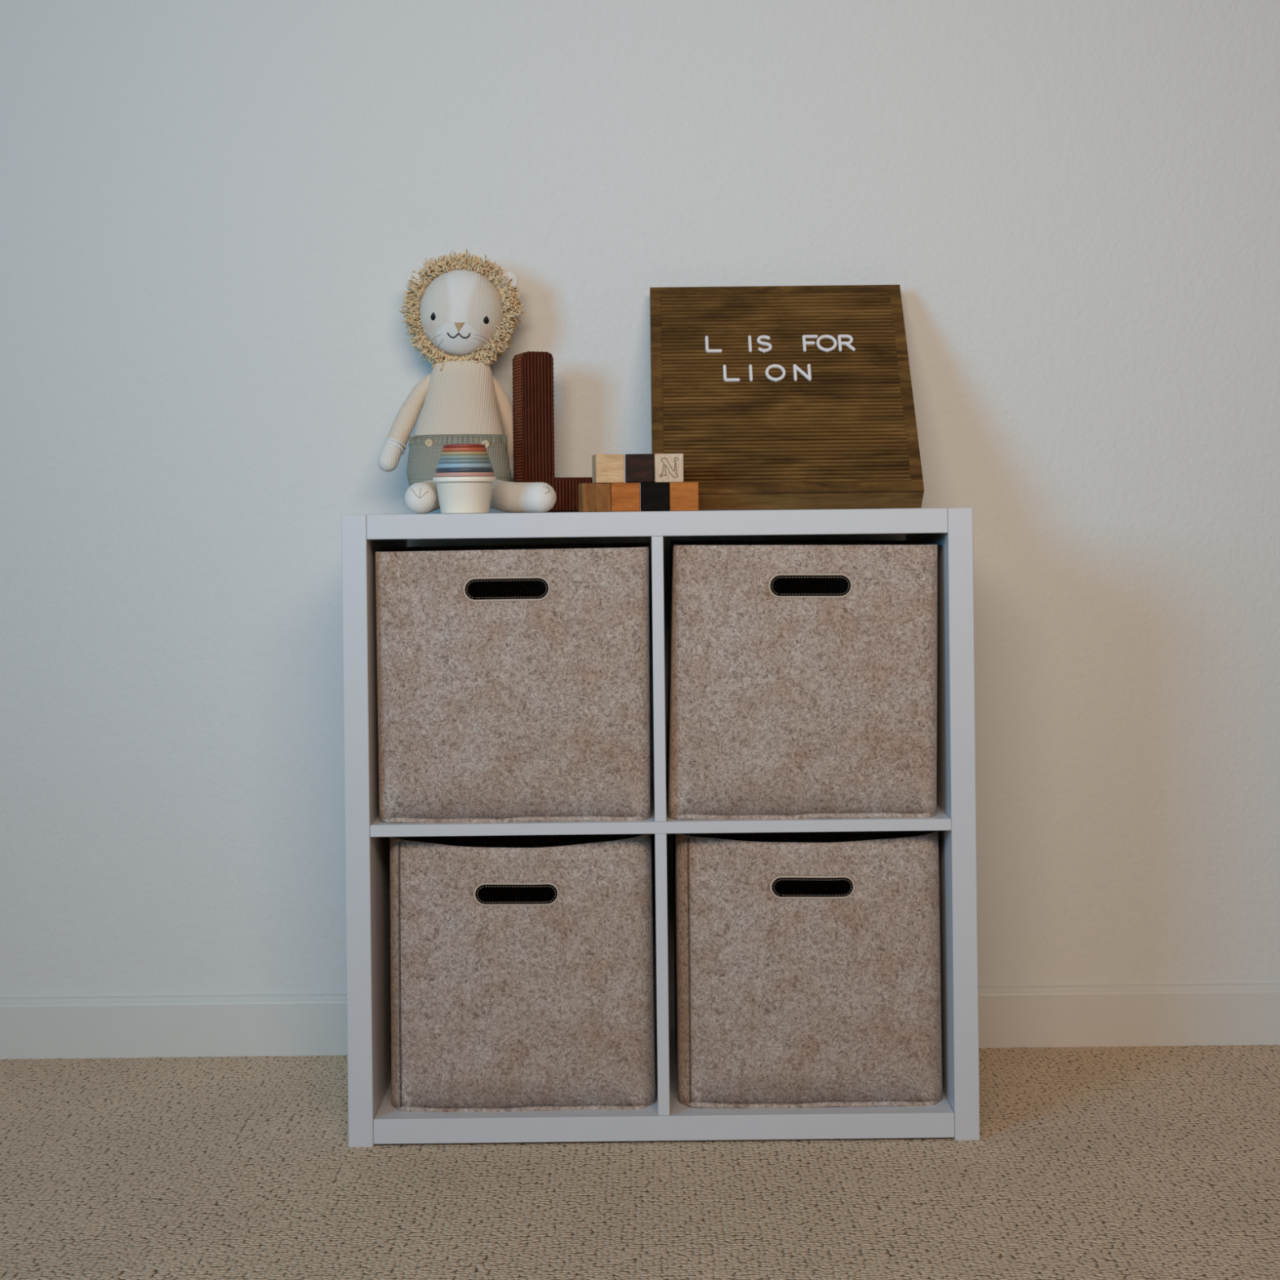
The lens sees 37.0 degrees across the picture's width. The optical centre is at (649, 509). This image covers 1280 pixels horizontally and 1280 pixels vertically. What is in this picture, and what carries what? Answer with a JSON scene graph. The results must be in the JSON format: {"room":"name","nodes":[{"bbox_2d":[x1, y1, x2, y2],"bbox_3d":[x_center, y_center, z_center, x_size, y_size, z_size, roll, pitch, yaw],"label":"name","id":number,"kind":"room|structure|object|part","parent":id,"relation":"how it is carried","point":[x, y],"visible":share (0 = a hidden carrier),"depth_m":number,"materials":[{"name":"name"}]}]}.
{"room":"child's bedroom","nodes":[
{"label":"child's bedroom","id":0,"kind":"room"},
{"bbox_2d":[0,0,1279,997],"bbox_3d":[0.353,-0.506,2.769,6.100,2.660,0.100,-1,0,0],"label":"wall","id":1,"kind":"structure","parent":0,"point":[215,215],"depth_m":2.72,"materials":[{"name":"white paint"}]},
{"bbox_2d":[0,982,1279,1059],"bbox_3d":[0.417,0.721,2.712,6.000,0.084,0.014,-1,0,0],"label":"baseboard","id":2,"kind":"structure","parent":1,"relation":"attached to","point":[1180,1014],"depth_m":2.71,"materials":[{"name":"paint"}]},
{"bbox_2d":[0,1044,1279,1279],"bbox_3d":[0.418,0.793,0.665,6.000,0.060,4.308,-1,0,0],"label":"floor","id":3,"kind":"structure","parent":0,"point":[1156,1162],"depth_m":2.17,"materials":[{"name":"carpet"}]},
{"bbox_2d":[341,507,979,1147],"bbox_3d":[0.013,0.385,2.506,0.764,0.765,0.390,-1,0,0],"label":"cube shelf","id":4,"kind":"object","parent":3,"relation":"on","point":[373,1120],"visible":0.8,"depth_m":2.31,"materials":[{"name":"white laminate"}]},
{"bbox_3d":[-0.353,0.390,2.506,0.030,0.765,0.390,-1,0,0],"label":"panel","id":5,"kind":"part","parent":4,"relation":"part of","materials":[{"name":"white laminate"}]},
{"bbox_2d":[432,476,496,513],"bbox_3d":[-0.232,-0.017,2.396,0.079,0.045,0.079,-1,0,0],"label":"cup","id":6,"kind":"object","parent":4,"relation":"on","point":[456,495],"visible":0.98,"depth_m":2.37,"materials":[{"name":"beige plastic"}]},
{"bbox_2d":[434,471,494,477],"bbox_3d":[-0.232,-0.026,2.396,0.075,0.038,0.075,-1,0,0],"label":"cup","id":7,"kind":"object","parent":6,"relation":"on","point":[461,473],"visible":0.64,"depth_m":2.36,"materials":[{"name":"pink plastic"}]},
{"bbox_2d":[435,467,493,472],"bbox_3d":[-0.232,-0.032,2.396,0.072,0.037,0.072,-1,0,0],"label":"cup","id":8,"kind":"object","parent":7,"relation":"on","point":[454,469],"visible":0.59,"depth_m":2.37,"materials":[{"name":"blue plastic"}]},
{"bbox_2d":[436,462,492,468],"bbox_3d":[-0.232,-0.038,2.396,0.069,0.036,0.069,-1,0,0],"label":"cup","id":9,"kind":"object","parent":8,"relation":"on","point":[457,464],"visible":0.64,"depth_m":2.37,"materials":[{"name":"blue plastic"}]},
{"bbox_2d":[438,458,490,463],"bbox_3d":[-0.232,-0.045,2.396,0.065,0.034,0.065,-1,0,0],"label":"cup","id":10,"kind":"object","parent":9,"relation":"on","point":[447,460],"visible":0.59,"depth_m":2.37,"materials":[{"name":"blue plastic"}]},
{"bbox_2d":[439,454,488,459],"bbox_3d":[-0.232,-0.051,2.396,0.062,0.033,0.062,-1,0,0],"label":"cup","id":11,"kind":"object","parent":10,"relation":"on","point":[456,456],"visible":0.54,"depth_m":2.37,"materials":[{"name":"green plastic"}]},
{"bbox_2d":[440,451,488,455],"bbox_3d":[-0.232,-0.056,2.396,0.059,0.031,0.059,-1,0,0],"label":"cup","id":12,"kind":"object","parent":11,"relation":"on","point":[447,453],"visible":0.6,"depth_m":2.37,"materials":[{"name":"yellow plastic"}]},
{"bbox_2d":[441,447,486,452],"bbox_3d":[-0.232,-0.061,2.396,0.056,0.030,0.056,-1,0,0],"label":"cup","id":13,"kind":"object","parent":12,"relation":"on","point":[450,449],"visible":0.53,"depth_m":2.37,"materials":[{"name":"orange plastic"}]},
{"bbox_2d":[443,444,485,448],"bbox_3d":[-0.232,-0.066,2.396,0.053,0.028,0.053,-1,0,0],"label":"cup","id":14,"kind":"object","parent":13,"relation":"on","point":[448,446],"visible":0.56,"depth_m":2.37,"materials":[{"name":"red plastic"}]},
{"bbox_2d":[377,248,555,514],"bbox_3d":[-0.252,-0.176,2.543,0.212,0.364,0.295,-1,0,-12],"label":"plush toy","id":15,"kind":"object","parent":4,"relation":"on","point":[466,313],"visible":0.96,"depth_m":2.61,"materials":[{"name":"white fabric"}]},
{"bbox_3d":[-0.327,-0.132,2.623,0.028,0.111,0.088,-1,0,39],"label":"arm","id":16,"kind":"part","parent":15,"relation":"part of"},
{"bbox_3d":[-0.287,-0.017,2.469,0.043,0.046,0.155,-1,0,3],"label":"leg","id":17,"kind":"part","parent":15,"relation":"part of","materials":[{"name":"white fabric"}]},
{"bbox_3d":[-0.202,-0.123,2.655,0.059,0.128,0.028,-1,0,-28],"label":"arm","id":18,"kind":"part","parent":15,"relation":"part of"},
{"bbox_3d":[-0.177,-0.018,2.479,0.045,0.046,0.154,-1,0,-39],"label":"leg","id":19,"kind":"part","parent":15,"relation":"part of","materials":[{"name":"white fabric"}]},
{"bbox_2d":[375,542,650,822],"bbox_3d":[-0.167,0.216,2.487,0.336,0.335,0.331,-1,0,0],"label":"storage basket","id":20,"kind":"object","parent":4,"relation":"on","point":[513,681],"visible":1,"depth_m":2.33,"materials":[{"name":"fabric"}]},
{"bbox_2d":[390,834,655,1111],"bbox_3d":[-0.158,0.571,2.501,0.328,0.338,0.335,-1,0,0],"label":"storage basket","id":21,"kind":"object","parent":4,"relation":"on","point":[522,966],"visible":0.99,"depth_m":2.34,"materials":[{"name":"fabric"}]},
{"bbox_2d":[511,351,611,511],"bbox_3d":[-0.116,-0.106,2.641,0.139,0.219,0.053,-1,0,-20],"label":"letter","id":22,"kind":"object","parent":4,"relation":"on","point":[533,405],"visible":0.77,"depth_m":2.60,"materials":[{"name":"brown wood"}]},
{"bbox_2d":[577,483,610,511],"bbox_3d":[-0.070,-0.015,2.425,0.036,0.036,0.036,-1,0,-11],"label":"block","id":23,"kind":"object","parent":4,"relation":"on","point":[592,497],"visible":0.95,"depth_m":2.41,"materials":[{"name":"brown wood"}]},
{"bbox_2d":[591,453,624,483],"bbox_3d":[-0.052,-0.051,2.425,0.036,0.036,0.036,-1,0,-10],"label":"block","id":24,"kind":"object","parent":23,"relation":"on","point":[606,468],"visible":0.94,"depth_m":2.41,"materials":[{"name":"brown wood"}]},
{"bbox_2d":[611,482,639,511],"bbox_3d":[-0.030,-0.015,2.425,0.036,0.036,0.036,-1,0,-1],"label":"block","id":25,"kind":"object","parent":4,"relation":"on","point":[625,496],"visible":1,"depth_m":2.41,"materials":[{"name":"brown wood"}]},
{"bbox_2d":[625,453,653,483],"bbox_3d":[-0.013,-0.051,2.425,0.036,0.036,0.036,-1,0,-1],"label":"block","id":26,"kind":"object","parent":25,"relation":"on","point":[639,468],"visible":0.92,"depth_m":2.41,"materials":[{"name":"brown wood"}]},
{"bbox_2d":[640,482,669,511],"bbox_3d":[0.007,-0.015,2.425,0.036,0.036,0.036,-1,0,0],"label":"block","id":27,"kind":"object","parent":4,"relation":"on","point":[655,496],"visible":0.98,"depth_m":2.41,"materials":[{"name":"black wood"}]},
{"bbox_2d":[654,453,684,482],"bbox_3d":[0.025,-0.052,2.424,0.036,0.036,0.037,-1,0,0],"label":"block","id":28,"kind":"object","parent":27,"relation":"on","point":[668,468],"visible":0.98,"depth_m":2.41,"materials":[{"name":"beige wood"}]},
{"bbox_3d":[0.009,0.018,2.507,0.703,0.030,0.389,-1,0,0],"label":"panel","id":29,"kind":"part","parent":4,"relation":"part of","materials":[{"name":"white laminate"}]},
{"bbox_3d":[0.018,0.749,2.507,0.703,0.030,0.389,-1,0,0],"label":"panel","id":30,"kind":"part","parent":4,"relation":"part of","materials":[{"name":"white laminate"}]},
{"bbox_2d":[669,481,698,511],"bbox_3d":[0.044,-0.016,2.425,0.036,0.036,0.036,-1,0,1],"label":"block","id":31,"kind":"object","parent":4,"relation":"on","point":[683,496],"visible":1,"depth_m":2.41,"materials":[{"name":"brown wood"}]},
{"bbox_2d":[649,284,924,511],"bbox_3d":[0.178,-0.157,2.593,0.351,0.314,0.247,-1,0,0],"label":"letter board","id":32,"kind":"object","parent":4,"relation":"on","point":[846,437],"visible":0.89,"depth_m":2.56,"materials":[{"name":"brown wood"}]},
{"bbox_2d":[705,335,722,352],"bbox_3d":[0.088,-0.226,2.621,0.023,0.025,0.019,-1,0,0],"label":"letter","id":33,"kind":"object","parent":32,"relation":"on","point":[707,350],"visible":1,"depth_m":2.61,"materials":[{"name":"white plastic"}]},
{"bbox_2d":[723,364,740,382],"bbox_3d":[0.111,-0.184,2.589,0.022,0.024,0.019,-1,0,0],"label":"letter","id":34,"kind":"object","parent":32,"relation":"on","point":[725,379],"visible":1,"depth_m":2.58,"materials":[{"name":"white plastic"}]},
{"bbox_2d":[747,335,751,352],"bbox_3d":[0.138,-0.226,2.621,0.004,0.025,0.019,-1,0,0],"label":"letter","id":35,"kind":"object","parent":32,"relation":"in","point":[749,339],"visible":1,"depth_m":2.62,"materials":[{"name":"white plastic"}]},
{"bbox_2d":[748,364,752,381],"bbox_3d":[0.137,-0.184,2.589,0.004,0.024,0.019,-1,0,0],"label":"letter","id":36,"kind":"object","parent":32,"relation":"in","point":[750,368],"visible":1,"depth_m":2.59,"materials":[{"name":"white plastic"}]},
{"bbox_2d":[756,335,772,352],"bbox_3d":[0.158,-0.226,2.620,0.020,0.026,0.020,-1,0,-6],"label":"letter","id":37,"kind":"object","parent":32,"relation":"on","point":[764,350],"visible":1,"depth_m":2.62,"materials":[{"name":"white plastic"}]},
{"bbox_3d":[0.176,-0.307,2.684,0.351,0.013,0.004,-1,-37,0],"label":"frame rail","id":38,"kind":"part","parent":32,"relation":"part of","materials":[{"name":"brown wood"}]},
{"bbox_2d":[764,364,786,382],"bbox_3d":[0.171,-0.184,2.589,0.028,0.025,0.019,-1,0,11],"label":"letter","id":39,"kind":"object","parent":32,"relation":"on","point":[773,366],"visible":1,"depth_m":2.59,"materials":[{"name":"white plastic"}]},
{"bbox_2d":[792,364,811,381],"bbox_3d":[0.207,-0.185,2.589,0.024,0.024,0.019,-1,0,0],"label":"letter","id":40,"kind":"object","parent":32,"relation":"on","point":[795,366],"visible":1,"depth_m":2.59,"materials":[{"name":"white plastic"}]},
{"bbox_2d":[802,334,817,351],"bbox_3d":[0.221,-0.227,2.620,0.022,0.025,0.019,-1,0,0],"label":"letter","id":41,"kind":"object","parent":32,"relation":"on","point":[804,336],"visible":1,"depth_m":2.62,"materials":[{"name":"white plastic"}]},
{"bbox_3d":[0.179,-0.027,2.476,0.351,0.016,0.004,-1,-37,0],"label":"frame rail","id":42,"kind":"part","parent":32,"relation":"part of","materials":[{"name":"brown wood"}]},
{"bbox_2d":[816,334,836,352],"bbox_3d":[0.243,-0.227,2.620,0.028,0.026,0.020,-1,0,-11],"label":"letter","id":43,"kind":"object","parent":32,"relation":"on","point":[824,336],"visible":1,"depth_m":2.62,"materials":[{"name":"white plastic"}]},
{"bbox_2d":[837,334,855,351],"bbox_3d":[0.270,-0.227,2.620,0.023,0.025,0.019,-1,0,0],"label":"letter","id":44,"kind":"object","parent":32,"relation":"on","point":[847,344],"visible":1,"depth_m":2.62,"materials":[{"name":"white plastic"}]},
{"bbox_2d":[666,540,937,819],"bbox_3d":[0.188,0.211,2.487,0.334,0.336,0.331,-1,0,0],"label":"storage basket","id":45,"kind":"object","parent":4,"relation":"on","point":[802,682],"visible":1,"depth_m":2.33,"materials":[{"name":"fabric"}]},
{"bbox_2d":[673,831,942,1108],"bbox_3d":[0.198,0.567,2.501,0.328,0.336,0.335,-1,0,0],"label":"storage basket","id":46,"kind":"object","parent":4,"relation":"on","point":[807,964],"visible":0.99,"depth_m":2.34,"materials":[{"name":"fabric"}]},
{"bbox_3d":[0.380,0.381,2.506,0.030,0.765,0.390,-1,0,0],"label":"panel","id":47,"kind":"part","parent":4,"relation":"part of","materials":[{"name":"white laminate"}]}
]}

